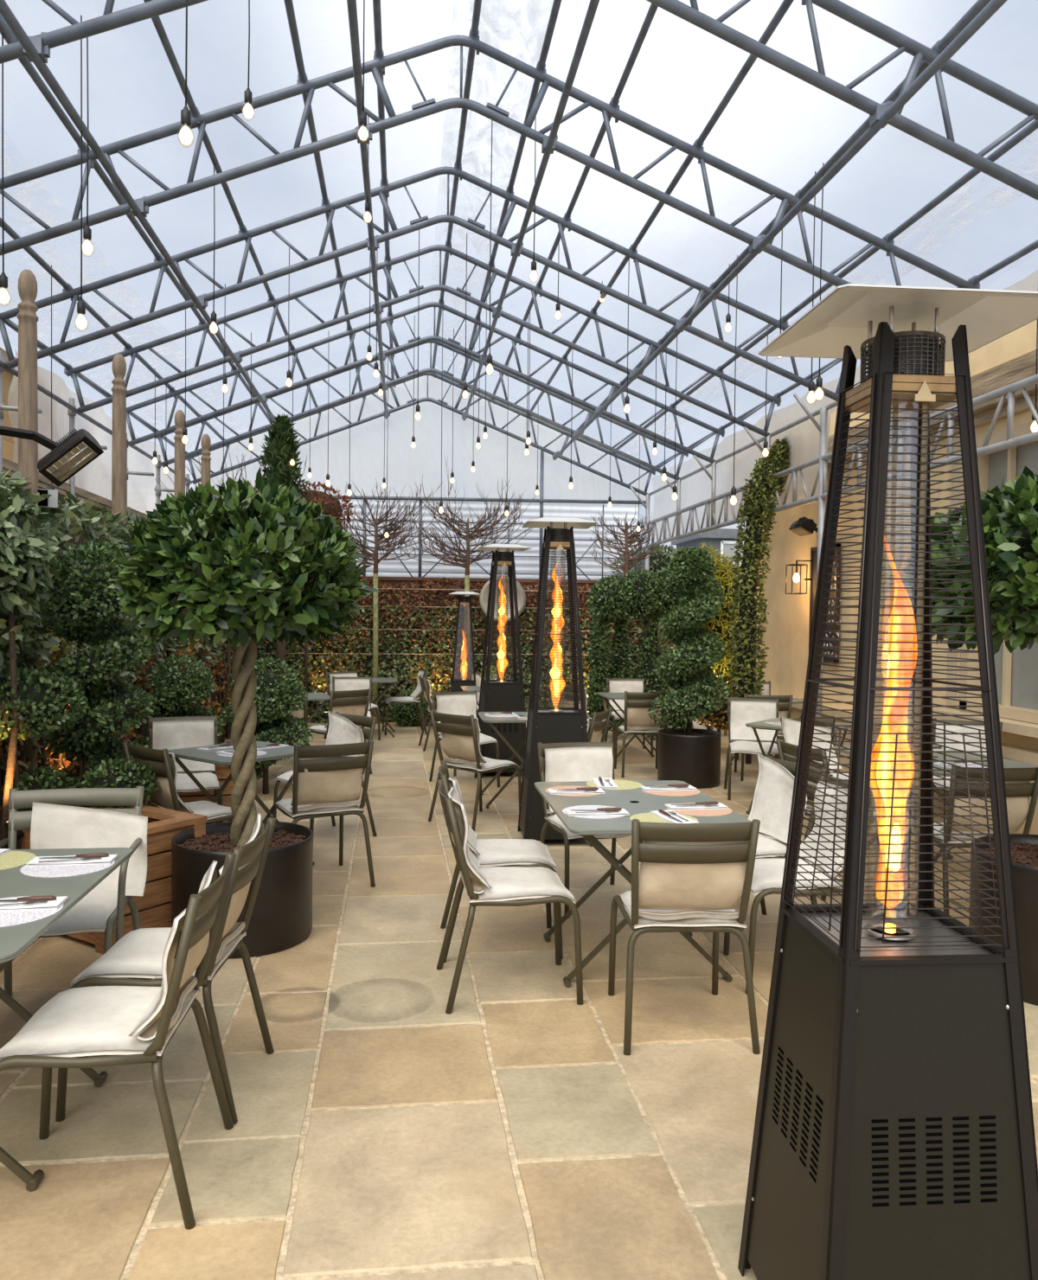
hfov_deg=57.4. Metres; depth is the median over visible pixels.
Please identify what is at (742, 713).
cushion
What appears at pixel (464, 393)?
pendant bulb
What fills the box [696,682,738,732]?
shrub
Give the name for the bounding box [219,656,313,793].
topiary bush
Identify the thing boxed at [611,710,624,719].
seat cushion
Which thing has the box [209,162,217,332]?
pendant bulb
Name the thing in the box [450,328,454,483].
pendant bulb
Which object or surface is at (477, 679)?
cushion
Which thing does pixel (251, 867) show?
cushion
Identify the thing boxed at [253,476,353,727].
shrub
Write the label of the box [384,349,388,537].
pendant bulb
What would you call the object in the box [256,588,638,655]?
wires
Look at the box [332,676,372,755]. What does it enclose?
dining chair
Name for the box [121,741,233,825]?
dining chair
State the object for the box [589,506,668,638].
tree
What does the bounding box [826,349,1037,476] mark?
trim
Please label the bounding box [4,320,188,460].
pipe
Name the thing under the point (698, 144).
pipe
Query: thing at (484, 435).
pendant bulb
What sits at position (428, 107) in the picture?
roof truss
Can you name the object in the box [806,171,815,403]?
pendant bulb
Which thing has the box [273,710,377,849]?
dining chair
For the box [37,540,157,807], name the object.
spiral
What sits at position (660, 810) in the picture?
table knife
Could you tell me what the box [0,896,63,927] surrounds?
placemat
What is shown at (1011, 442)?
beam
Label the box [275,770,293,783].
seat cushion
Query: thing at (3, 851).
folded napkin
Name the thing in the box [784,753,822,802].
cushion
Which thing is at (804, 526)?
heater
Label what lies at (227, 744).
table knife
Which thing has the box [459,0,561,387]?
pipe
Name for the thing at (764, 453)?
pendant bulb
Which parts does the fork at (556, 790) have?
handle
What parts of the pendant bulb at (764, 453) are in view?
cord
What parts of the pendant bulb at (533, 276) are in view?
cord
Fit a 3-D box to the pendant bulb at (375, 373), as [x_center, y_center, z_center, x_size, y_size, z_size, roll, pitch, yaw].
[-1.444,-3.335,9.620,0.070,1.360,0.072,0,2,-19]
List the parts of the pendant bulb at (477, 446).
cord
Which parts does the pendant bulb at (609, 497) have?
cord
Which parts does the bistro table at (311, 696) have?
leg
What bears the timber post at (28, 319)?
on the floor
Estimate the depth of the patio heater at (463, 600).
12.18 m
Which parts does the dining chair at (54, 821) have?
armrest, leg, seat, leg, armrest, leg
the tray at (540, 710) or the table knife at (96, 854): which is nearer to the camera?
the table knife at (96, 854)
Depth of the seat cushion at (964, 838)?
4.97 m
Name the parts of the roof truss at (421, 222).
clamp plate, clamp plate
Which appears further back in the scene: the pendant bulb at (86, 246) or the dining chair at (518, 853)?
the pendant bulb at (86, 246)
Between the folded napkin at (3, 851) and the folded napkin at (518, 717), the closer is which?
the folded napkin at (3, 851)
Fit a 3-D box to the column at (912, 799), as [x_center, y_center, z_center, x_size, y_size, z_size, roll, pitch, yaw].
[2.994,-0.435,7.359,0.350,3.768,0.068,0,1,-7]
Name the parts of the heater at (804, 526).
frame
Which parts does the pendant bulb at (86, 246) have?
cord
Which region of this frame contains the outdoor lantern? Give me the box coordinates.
[785,559,812,594]
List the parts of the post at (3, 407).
cross arm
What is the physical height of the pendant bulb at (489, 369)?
2.032 m
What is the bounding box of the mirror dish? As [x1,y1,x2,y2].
[479,576,525,621]
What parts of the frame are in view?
cross rail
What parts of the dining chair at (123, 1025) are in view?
leg, leg, leg, leg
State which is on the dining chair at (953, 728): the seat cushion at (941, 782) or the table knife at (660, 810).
the seat cushion at (941, 782)
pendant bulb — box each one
[0,32,9,303]
[49,265,54,489]
[75,15,87,328]
[82,37,93,254]
[152,368,157,464]
[163,385,168,473]
[179,0,192,144]
[181,298,188,443]
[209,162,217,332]
[221,283,228,392]
[221,354,223,487]
[243,0,253,118]
[248,332,253,450]
[285,247,292,386]
[289,354,294,465]
[307,392,311,477]
[325,405,330,486]
[346,335,351,495]
[358,0,368,140]
[364,115,371,222]
[366,253,371,359]
[373,248,378,377]
[377,313,383,395]
[382,417,385,487]
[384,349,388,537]
[411,315,415,447]
[415,217,420,420]
[438,290,443,512]
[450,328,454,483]
[462,232,467,397]
[471,345,474,472]
[475,312,480,448]
[482,299,487,438]
[486,120,492,374]
[505,364,508,516]
[524,313,529,455]
[525,308,531,444]
[530,116,537,281]
[535,401,538,494]
[554,239,560,319]
[568,354,573,488]
[599,281,604,301]
[608,403,611,507]
[623,257,630,412]
[636,435,639,531]
[652,349,657,454]
[661,331,666,480]
[672,336,677,499]
[724,263,731,332]
[729,255,737,505]
[761,334,767,456]
[778,217,782,357]
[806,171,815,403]
[814,162,824,399]
[1030,319,1037,432]
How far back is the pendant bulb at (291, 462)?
11.75 m
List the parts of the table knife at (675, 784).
handle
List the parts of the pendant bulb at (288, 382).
cord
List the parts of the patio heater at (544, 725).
panel, corner post, corner post, panel, corner post, corner post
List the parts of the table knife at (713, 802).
blade, handle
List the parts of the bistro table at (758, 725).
leg, leg, rail, leg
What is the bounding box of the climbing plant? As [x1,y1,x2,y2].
[723,437,791,764]
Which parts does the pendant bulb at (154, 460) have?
cord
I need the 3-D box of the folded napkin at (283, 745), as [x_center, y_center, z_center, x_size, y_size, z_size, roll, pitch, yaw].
[-1.606,0.688,6.070,0.105,0.008,0.270,2,2,33]
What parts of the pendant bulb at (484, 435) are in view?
cord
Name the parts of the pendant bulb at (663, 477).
cord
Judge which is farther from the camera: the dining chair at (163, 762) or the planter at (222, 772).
the planter at (222, 772)
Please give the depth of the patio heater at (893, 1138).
1.94 m
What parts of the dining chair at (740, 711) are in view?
leg, leg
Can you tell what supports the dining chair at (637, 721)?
on the floor
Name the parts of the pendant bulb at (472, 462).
cord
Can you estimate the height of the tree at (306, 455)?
3.913 m
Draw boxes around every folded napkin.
[0,848,11,855]
[0,896,68,911]
[25,854,118,866]
[196,744,233,751]
[215,749,258,755]
[256,743,289,750]
[485,712,517,716]
[515,716,527,718]
[547,788,605,794]
[564,808,629,816]
[591,778,619,788]
[639,785,697,791]
[649,809,697,823]
[664,802,728,810]
[764,721,780,723]
[911,747,953,750]
[933,761,976,767]
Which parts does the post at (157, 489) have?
cross arm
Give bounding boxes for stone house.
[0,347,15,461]
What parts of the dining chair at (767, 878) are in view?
leg, leg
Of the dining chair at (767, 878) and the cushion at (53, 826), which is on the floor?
the dining chair at (767, 878)
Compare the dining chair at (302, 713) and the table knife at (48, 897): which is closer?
the table knife at (48, 897)
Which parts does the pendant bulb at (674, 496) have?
cord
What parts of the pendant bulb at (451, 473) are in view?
cord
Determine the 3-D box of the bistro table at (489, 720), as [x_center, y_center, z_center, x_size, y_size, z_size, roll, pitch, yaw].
[0.013,1.026,8.212,0.700,0.740,0.700,0,1,-7]
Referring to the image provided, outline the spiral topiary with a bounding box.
[586,566,726,740]
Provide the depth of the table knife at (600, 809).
4.17 m
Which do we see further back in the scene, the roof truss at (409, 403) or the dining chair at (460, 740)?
the roof truss at (409, 403)
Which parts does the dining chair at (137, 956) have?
seat, leg, leg, leg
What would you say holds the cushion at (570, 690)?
on the dining chair at (569, 688)
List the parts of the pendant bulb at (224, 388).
cord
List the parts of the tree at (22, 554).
stem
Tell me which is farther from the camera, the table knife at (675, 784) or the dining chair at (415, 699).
the dining chair at (415, 699)
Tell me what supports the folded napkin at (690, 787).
on the placemat at (670, 793)
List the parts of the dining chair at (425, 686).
leg, leg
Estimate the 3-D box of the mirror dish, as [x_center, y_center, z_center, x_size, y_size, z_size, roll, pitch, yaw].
[-0.246,-0.604,14.051,0.690,0.690,0.105,0,1,-7]
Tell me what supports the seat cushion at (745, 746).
on the dining chair at (740, 711)
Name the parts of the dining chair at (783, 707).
leg, leg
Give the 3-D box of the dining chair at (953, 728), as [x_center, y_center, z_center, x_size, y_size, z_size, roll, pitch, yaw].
[3.196,1.034,6.834,0.507,0.868,0.589,1,2,30]
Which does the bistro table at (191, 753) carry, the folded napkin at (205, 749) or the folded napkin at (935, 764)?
the folded napkin at (205, 749)
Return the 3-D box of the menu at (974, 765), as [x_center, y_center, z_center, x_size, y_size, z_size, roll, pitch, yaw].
[2.636,0.749,5.655,0.290,0.001,0.290,0,2,-38]
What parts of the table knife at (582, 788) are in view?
handle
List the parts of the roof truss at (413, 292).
clamp plate, clamp plate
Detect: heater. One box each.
[0,425,103,486]
[448,591,479,710]
[475,544,531,778]
[517,517,597,846]
[737,283,1037,1279]
[788,516,817,536]
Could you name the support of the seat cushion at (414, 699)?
on the dining chair at (415, 699)
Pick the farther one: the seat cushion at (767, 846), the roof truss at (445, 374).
the roof truss at (445, 374)
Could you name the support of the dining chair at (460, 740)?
on the floor
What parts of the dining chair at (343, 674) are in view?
leg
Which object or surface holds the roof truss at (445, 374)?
attached to the column at (678, 492)
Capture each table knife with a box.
[0,895,56,902]
[38,852,108,858]
[203,742,232,748]
[256,742,279,748]
[551,787,598,790]
[569,807,621,811]
[598,776,604,786]
[645,783,688,787]
[658,808,683,822]
[670,800,718,805]
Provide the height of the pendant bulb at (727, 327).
0.592 m
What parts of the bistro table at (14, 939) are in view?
leg, leg, leg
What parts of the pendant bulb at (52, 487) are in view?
cord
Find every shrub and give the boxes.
[0,665,88,849]
[78,757,159,808]
[154,454,268,738]
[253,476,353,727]
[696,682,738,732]
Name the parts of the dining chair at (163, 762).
leg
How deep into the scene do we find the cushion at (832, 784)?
4.33 m
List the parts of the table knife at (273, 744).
handle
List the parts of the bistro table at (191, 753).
rail, leg, leg, leg, leg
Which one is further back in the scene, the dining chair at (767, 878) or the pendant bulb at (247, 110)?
the pendant bulb at (247, 110)
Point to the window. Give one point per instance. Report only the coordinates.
(1016, 671)
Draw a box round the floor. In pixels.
[0,716,1037,1279]
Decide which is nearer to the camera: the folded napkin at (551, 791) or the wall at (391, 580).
the folded napkin at (551, 791)
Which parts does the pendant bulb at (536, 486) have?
cord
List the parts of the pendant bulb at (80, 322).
cord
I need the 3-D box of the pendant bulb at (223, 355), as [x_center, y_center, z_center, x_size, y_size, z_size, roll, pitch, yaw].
[-3.402,-2.501,10.911,0.070,1.712,0.072,1,2,27]
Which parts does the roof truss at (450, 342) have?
clamp plate, clamp plate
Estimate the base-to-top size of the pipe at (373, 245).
0.143 m
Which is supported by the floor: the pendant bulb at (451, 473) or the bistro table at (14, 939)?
the bistro table at (14, 939)
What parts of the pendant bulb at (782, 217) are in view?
cord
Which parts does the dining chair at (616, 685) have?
leg, leg, leg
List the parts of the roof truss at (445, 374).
clamp plate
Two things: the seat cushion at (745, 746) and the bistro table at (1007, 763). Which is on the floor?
the bistro table at (1007, 763)
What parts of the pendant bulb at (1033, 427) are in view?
cord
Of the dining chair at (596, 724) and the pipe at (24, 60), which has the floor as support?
the dining chair at (596, 724)
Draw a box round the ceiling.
[0,0,1037,541]
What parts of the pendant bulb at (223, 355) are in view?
cord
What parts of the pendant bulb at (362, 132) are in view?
cord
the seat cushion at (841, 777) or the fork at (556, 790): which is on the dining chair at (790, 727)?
the seat cushion at (841, 777)
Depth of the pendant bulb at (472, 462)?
13.30 m
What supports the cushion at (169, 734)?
on the dining chair at (183, 732)
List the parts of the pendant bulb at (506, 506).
cord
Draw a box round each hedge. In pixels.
[0,469,234,848]
[253,576,678,723]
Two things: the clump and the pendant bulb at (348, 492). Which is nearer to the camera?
the pendant bulb at (348, 492)
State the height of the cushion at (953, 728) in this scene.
0.348 m
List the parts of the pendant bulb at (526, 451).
cord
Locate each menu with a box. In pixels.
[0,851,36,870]
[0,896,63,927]
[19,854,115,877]
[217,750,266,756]
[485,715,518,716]
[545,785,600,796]
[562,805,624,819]
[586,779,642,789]
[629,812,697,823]
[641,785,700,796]
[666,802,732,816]
[934,761,987,767]
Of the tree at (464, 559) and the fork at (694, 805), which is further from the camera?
the tree at (464, 559)
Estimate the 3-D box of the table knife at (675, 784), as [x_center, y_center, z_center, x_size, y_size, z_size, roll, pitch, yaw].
[0.745,0.734,4.786,0.227,0.016,0.018,1,1,-5]
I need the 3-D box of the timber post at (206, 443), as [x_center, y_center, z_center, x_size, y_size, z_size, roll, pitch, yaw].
[-3.675,-0.564,11.115,0.124,3.690,0.124,0,1,-7]
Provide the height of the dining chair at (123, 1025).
0.868 m
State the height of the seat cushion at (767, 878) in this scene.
0.070 m
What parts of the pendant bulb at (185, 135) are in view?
cord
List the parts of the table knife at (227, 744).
handle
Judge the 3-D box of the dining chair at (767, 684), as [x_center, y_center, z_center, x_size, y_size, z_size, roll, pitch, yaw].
[2.728,0.924,11.010,0.507,0.868,0.589,1,1,4]
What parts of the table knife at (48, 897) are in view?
blade, handle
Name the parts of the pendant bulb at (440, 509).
cord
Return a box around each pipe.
[0,19,270,423]
[0,217,227,447]
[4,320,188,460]
[143,0,319,414]
[283,0,363,399]
[346,0,390,419]
[372,0,395,388]
[431,0,481,377]
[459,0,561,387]
[461,0,599,420]
[490,3,658,404]
[527,0,805,417]
[575,0,991,440]
[613,119,1037,454]
[652,239,1037,474]
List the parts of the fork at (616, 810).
handle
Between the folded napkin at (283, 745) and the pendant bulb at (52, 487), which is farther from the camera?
the pendant bulb at (52, 487)
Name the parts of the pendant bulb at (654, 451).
cord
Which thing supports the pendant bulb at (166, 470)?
hanging from the pipe at (67, 287)
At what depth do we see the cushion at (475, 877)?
3.87 m
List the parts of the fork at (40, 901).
handle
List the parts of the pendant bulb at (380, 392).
cord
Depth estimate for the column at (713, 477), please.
12.32 m
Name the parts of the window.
sill, pane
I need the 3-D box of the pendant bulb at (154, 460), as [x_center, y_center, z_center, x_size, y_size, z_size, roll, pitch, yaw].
[-4.114,-2.522,10.712,0.072,1.094,0.070,0,2,-25]
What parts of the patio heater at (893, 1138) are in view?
panel, corner post, corner post, panel, corner post, panel, panel, corner post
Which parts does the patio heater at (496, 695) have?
panel, corner post, corner post, panel, corner post, corner post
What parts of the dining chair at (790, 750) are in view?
leg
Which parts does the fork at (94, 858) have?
handle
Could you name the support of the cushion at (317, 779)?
on the dining chair at (326, 780)
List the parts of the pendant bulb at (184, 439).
cord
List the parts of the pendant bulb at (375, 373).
cord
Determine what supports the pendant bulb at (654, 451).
hanging from the pipe at (940, 45)
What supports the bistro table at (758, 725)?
on the floor
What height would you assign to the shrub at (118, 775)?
0.811 m
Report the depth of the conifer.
11.77 m
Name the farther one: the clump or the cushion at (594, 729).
the clump
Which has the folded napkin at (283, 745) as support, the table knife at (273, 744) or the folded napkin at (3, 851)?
the table knife at (273, 744)
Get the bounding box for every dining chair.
[0,786,147,996]
[0,851,236,1229]
[55,812,275,1124]
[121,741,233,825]
[147,714,223,823]
[256,691,307,780]
[271,740,375,887]
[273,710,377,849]
[306,688,371,774]
[323,670,380,740]
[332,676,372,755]
[382,668,428,735]
[418,675,436,751]
[428,690,499,787]
[428,710,521,831]
[436,779,583,1014]
[438,760,563,963]
[468,672,505,710]
[537,740,631,918]
[552,685,614,753]
[586,707,612,742]
[604,678,652,754]
[608,819,760,1055]
[614,691,670,777]
[711,774,878,994]
[723,697,780,799]
[723,753,826,955]
[728,680,770,760]
[734,693,793,780]
[775,738,902,901]
[780,716,879,845]
[902,765,1037,914]
[932,717,1002,795]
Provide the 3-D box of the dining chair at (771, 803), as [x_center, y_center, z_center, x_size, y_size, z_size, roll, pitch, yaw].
[1.174,1.057,4.813,0.589,0.878,0.508,0,2,-21]
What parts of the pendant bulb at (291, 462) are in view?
cord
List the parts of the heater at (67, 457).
bracket arm, frame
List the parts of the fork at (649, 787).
handle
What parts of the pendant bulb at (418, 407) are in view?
cord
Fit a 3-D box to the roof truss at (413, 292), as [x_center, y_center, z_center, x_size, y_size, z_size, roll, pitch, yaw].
[-0.841,-3.223,10.042,7.545,1.907,0.059,0,1,-7]
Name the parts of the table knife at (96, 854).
blade, handle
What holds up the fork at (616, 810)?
on the folded napkin at (623, 812)
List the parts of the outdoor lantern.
bulb, wall arm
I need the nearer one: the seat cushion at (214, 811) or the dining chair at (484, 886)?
the dining chair at (484, 886)
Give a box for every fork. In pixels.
[0,900,48,905]
[38,857,102,862]
[556,790,596,791]
[575,810,619,812]
[649,787,688,787]
[666,811,688,821]
[676,805,718,806]
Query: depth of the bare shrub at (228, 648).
12.03 m
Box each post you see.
[0,350,41,474]
[16,269,39,780]
[67,397,107,497]
[111,353,127,736]
[126,433,153,508]
[153,454,173,510]
[173,409,185,666]
[185,473,190,492]
[200,434,211,709]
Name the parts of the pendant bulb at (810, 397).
cord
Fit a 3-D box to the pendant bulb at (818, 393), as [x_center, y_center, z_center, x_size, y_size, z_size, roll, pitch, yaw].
[2.029,-2.400,6.364,0.072,1.587,0.070,1,1,6]
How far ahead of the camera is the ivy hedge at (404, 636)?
14.11 m
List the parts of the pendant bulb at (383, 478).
cord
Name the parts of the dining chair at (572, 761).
leg, leg, seat, leg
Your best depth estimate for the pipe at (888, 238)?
6.79 m
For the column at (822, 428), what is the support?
on the floor
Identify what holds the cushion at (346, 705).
on the dining chair at (355, 702)
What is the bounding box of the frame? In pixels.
[332,450,646,580]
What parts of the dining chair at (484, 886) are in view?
leg, leg, leg, leg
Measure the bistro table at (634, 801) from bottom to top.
0.740 m
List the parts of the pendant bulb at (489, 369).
cord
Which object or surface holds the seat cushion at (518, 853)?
on the dining chair at (518, 853)
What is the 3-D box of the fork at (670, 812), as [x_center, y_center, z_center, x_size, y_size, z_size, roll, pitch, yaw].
[0.684,0.755,4.066,0.024,0.002,0.196,0,1,-13]
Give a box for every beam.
[0,0,298,449]
[552,0,1007,460]
[643,373,1037,547]
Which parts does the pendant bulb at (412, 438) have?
cord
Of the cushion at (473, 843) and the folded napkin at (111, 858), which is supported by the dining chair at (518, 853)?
the cushion at (473, 843)
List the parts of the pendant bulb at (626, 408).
cord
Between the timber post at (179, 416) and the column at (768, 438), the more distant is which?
the column at (768, 438)
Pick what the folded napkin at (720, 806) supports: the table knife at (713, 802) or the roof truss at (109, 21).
the table knife at (713, 802)
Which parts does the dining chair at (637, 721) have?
leg, leg, leg, leg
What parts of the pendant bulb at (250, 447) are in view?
cord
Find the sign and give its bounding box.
[808,543,841,664]
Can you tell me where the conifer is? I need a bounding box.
[257,413,309,677]
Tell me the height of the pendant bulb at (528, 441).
1.630 m
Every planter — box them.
[21,804,207,954]
[145,764,234,825]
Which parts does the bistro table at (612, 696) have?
leg, leg, leg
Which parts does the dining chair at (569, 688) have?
leg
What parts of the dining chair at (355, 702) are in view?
leg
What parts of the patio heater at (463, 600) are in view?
corner post, panel, corner post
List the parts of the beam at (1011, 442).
rail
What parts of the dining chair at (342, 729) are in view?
leg, leg, leg, leg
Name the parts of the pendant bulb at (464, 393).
cord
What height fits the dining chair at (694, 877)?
0.868 m
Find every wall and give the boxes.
[359,576,678,695]
[755,319,1037,750]
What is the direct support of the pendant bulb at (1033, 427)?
hanging from the pipe at (975, 280)
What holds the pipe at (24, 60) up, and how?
attached to the roof truss at (413, 292)
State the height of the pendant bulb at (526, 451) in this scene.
1.734 m
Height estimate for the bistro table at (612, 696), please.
0.740 m
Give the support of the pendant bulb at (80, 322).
hanging from the roof beam at (34, 49)
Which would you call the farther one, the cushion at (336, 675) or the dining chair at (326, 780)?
the cushion at (336, 675)
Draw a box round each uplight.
[4,821,24,849]
[323,711,327,724]
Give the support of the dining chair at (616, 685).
on the floor
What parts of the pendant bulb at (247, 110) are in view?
cord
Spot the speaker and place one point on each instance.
(51, 502)
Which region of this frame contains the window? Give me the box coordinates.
[932,420,1037,737]
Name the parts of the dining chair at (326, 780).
leg, leg, leg, leg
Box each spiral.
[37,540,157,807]
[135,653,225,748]
[646,546,731,788]
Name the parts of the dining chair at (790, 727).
leg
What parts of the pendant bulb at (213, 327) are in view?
cord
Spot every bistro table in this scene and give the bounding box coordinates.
[0,847,132,1191]
[167,741,314,865]
[268,692,330,767]
[355,678,396,737]
[460,685,479,705]
[478,711,527,808]
[534,780,751,987]
[596,692,671,757]
[729,697,803,765]
[745,717,851,813]
[831,743,1037,889]
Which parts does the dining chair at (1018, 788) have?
leg, leg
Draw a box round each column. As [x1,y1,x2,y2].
[629,486,650,569]
[659,472,680,536]
[692,454,716,525]
[742,426,770,463]
[793,393,827,716]
[911,410,930,825]
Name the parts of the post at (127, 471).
cross arm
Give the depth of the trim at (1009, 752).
8.46 m
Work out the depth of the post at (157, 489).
12.99 m
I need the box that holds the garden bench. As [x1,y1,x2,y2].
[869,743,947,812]
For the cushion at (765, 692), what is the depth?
11.18 m
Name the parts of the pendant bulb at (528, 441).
cord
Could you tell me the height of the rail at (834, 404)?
0.048 m
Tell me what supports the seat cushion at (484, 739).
on the dining chair at (458, 703)
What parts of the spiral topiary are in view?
stem, stem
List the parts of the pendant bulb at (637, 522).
cord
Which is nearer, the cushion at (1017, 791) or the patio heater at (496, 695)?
the cushion at (1017, 791)
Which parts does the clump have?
stem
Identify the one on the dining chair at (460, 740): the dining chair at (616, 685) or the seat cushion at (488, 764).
the seat cushion at (488, 764)
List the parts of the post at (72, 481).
cross arm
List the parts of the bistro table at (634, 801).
leg, leg, leg, leg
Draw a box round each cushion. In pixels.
[0,985,200,1059]
[30,801,147,895]
[40,889,126,935]
[70,927,246,985]
[128,860,217,1036]
[136,745,193,813]
[152,719,215,771]
[156,800,231,819]
[175,772,219,791]
[218,812,264,938]
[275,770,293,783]
[275,798,363,817]
[289,708,304,729]
[290,752,362,806]
[308,725,326,731]
[324,696,367,727]
[325,710,363,755]
[329,672,357,691]
[334,678,369,709]
[371,703,377,708]
[384,696,420,703]
[410,670,424,697]
[422,679,433,707]
[435,694,479,729]
[438,733,497,744]
[440,717,486,762]
[446,756,518,771]
[446,787,492,889]
[448,776,479,855]
[459,866,575,903]
[471,674,503,701]
[474,838,556,870]
[544,747,612,812]
[544,813,631,839]
[558,688,590,718]
[586,718,602,742]
[608,680,643,710]
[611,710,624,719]
[618,725,658,732]
[618,890,746,928]
[623,698,664,727]
[638,840,749,910]
[729,700,776,741]
[729,740,778,754]
[734,683,768,695]
[748,753,806,843]
[750,858,842,895]
[755,835,786,857]
[778,710,786,717]
[781,716,842,768]
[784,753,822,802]
[799,780,847,876]
[805,807,878,818]
[829,770,871,787]
[933,775,950,787]
[933,822,978,843]
[934,723,986,755]
[940,780,1030,832]
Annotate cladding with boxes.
[185,489,638,591]
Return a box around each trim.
[2,457,147,521]
[770,693,1037,834]
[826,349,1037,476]
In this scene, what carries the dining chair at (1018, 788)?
on the floor
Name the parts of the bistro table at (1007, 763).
leg, leg, leg, leg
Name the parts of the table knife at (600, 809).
blade, handle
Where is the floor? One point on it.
(385, 1133)
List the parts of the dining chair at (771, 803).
leg, leg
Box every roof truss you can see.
[0,0,1037,200]
[0,34,979,288]
[0,166,842,402]
[65,244,780,436]
[126,301,723,463]
[155,340,687,480]
[185,372,655,496]
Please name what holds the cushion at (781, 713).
on the dining chair at (783, 707)
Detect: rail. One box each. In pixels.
[0,359,191,484]
[648,401,838,495]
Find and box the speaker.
[38,488,57,627]
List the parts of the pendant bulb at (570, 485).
cord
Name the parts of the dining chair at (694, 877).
leg, leg, leg, leg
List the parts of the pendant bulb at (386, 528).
cord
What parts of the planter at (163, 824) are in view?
corner post, rail, corner post, rail, rail, corner post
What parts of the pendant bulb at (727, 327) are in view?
cord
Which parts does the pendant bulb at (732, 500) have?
cord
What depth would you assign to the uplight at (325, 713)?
13.68 m
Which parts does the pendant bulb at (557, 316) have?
cord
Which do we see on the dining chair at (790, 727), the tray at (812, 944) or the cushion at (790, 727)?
the cushion at (790, 727)
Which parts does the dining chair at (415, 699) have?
leg, leg, leg, leg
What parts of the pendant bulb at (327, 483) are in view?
cord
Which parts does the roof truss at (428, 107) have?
clamp plate, clamp plate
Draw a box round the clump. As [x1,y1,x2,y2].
[697,541,741,735]
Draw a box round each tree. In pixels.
[0,485,61,848]
[106,467,380,958]
[212,454,355,510]
[312,479,443,723]
[381,456,541,678]
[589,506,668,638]
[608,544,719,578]
[901,465,1037,1005]
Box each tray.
[537,709,579,712]
[797,910,993,956]
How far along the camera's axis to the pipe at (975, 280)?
6.87 m
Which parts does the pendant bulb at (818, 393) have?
cord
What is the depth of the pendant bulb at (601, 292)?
9.80 m
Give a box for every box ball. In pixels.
[390,690,427,726]
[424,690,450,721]
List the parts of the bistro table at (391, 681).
leg, leg, leg, leg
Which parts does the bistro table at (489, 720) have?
leg, leg, leg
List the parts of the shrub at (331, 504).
stem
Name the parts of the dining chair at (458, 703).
leg, leg, leg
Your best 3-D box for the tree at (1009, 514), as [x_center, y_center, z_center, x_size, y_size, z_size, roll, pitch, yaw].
[2.410,0.374,4.162,1.388,2.297,1.369,0,1,-16]
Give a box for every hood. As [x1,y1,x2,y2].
[448,591,479,595]
[475,544,531,551]
[521,517,597,529]
[758,283,1037,362]
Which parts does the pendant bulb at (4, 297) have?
cord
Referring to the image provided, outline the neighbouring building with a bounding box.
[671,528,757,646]
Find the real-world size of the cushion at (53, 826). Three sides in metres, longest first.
0.474 x 0.356 x 0.165 m
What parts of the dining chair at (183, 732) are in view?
seat, leg, leg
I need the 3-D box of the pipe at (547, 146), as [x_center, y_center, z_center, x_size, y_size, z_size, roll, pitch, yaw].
[-0.067,-3.461,8.719,0.124,0.143,13.500,0,1,-7]
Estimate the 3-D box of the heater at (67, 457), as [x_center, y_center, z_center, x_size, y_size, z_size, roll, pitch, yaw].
[-2.469,-0.940,4.742,0.761,0.338,0.172,1,1,-2]
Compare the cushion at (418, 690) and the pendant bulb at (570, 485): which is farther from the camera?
the cushion at (418, 690)
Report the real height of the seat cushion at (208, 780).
0.070 m
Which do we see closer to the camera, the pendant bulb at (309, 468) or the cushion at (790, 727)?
the cushion at (790, 727)
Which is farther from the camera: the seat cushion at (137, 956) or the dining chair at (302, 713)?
the dining chair at (302, 713)
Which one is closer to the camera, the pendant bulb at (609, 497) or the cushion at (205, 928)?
the cushion at (205, 928)
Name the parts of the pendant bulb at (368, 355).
cord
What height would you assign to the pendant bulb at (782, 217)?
1.120 m
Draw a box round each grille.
[38,489,47,505]
[46,441,96,481]
[791,527,809,535]
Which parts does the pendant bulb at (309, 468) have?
cord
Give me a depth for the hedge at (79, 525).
6.59 m
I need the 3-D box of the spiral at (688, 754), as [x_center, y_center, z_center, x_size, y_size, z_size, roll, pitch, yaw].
[1.661,0.243,9.152,0.789,2.293,0.775,0,2,-23]
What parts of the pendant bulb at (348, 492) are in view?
cord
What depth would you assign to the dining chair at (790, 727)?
7.08 m
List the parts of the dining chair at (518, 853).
leg, leg, leg, leg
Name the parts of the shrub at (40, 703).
stem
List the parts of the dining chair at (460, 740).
leg, leg, leg, leg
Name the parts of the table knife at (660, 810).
handle, blade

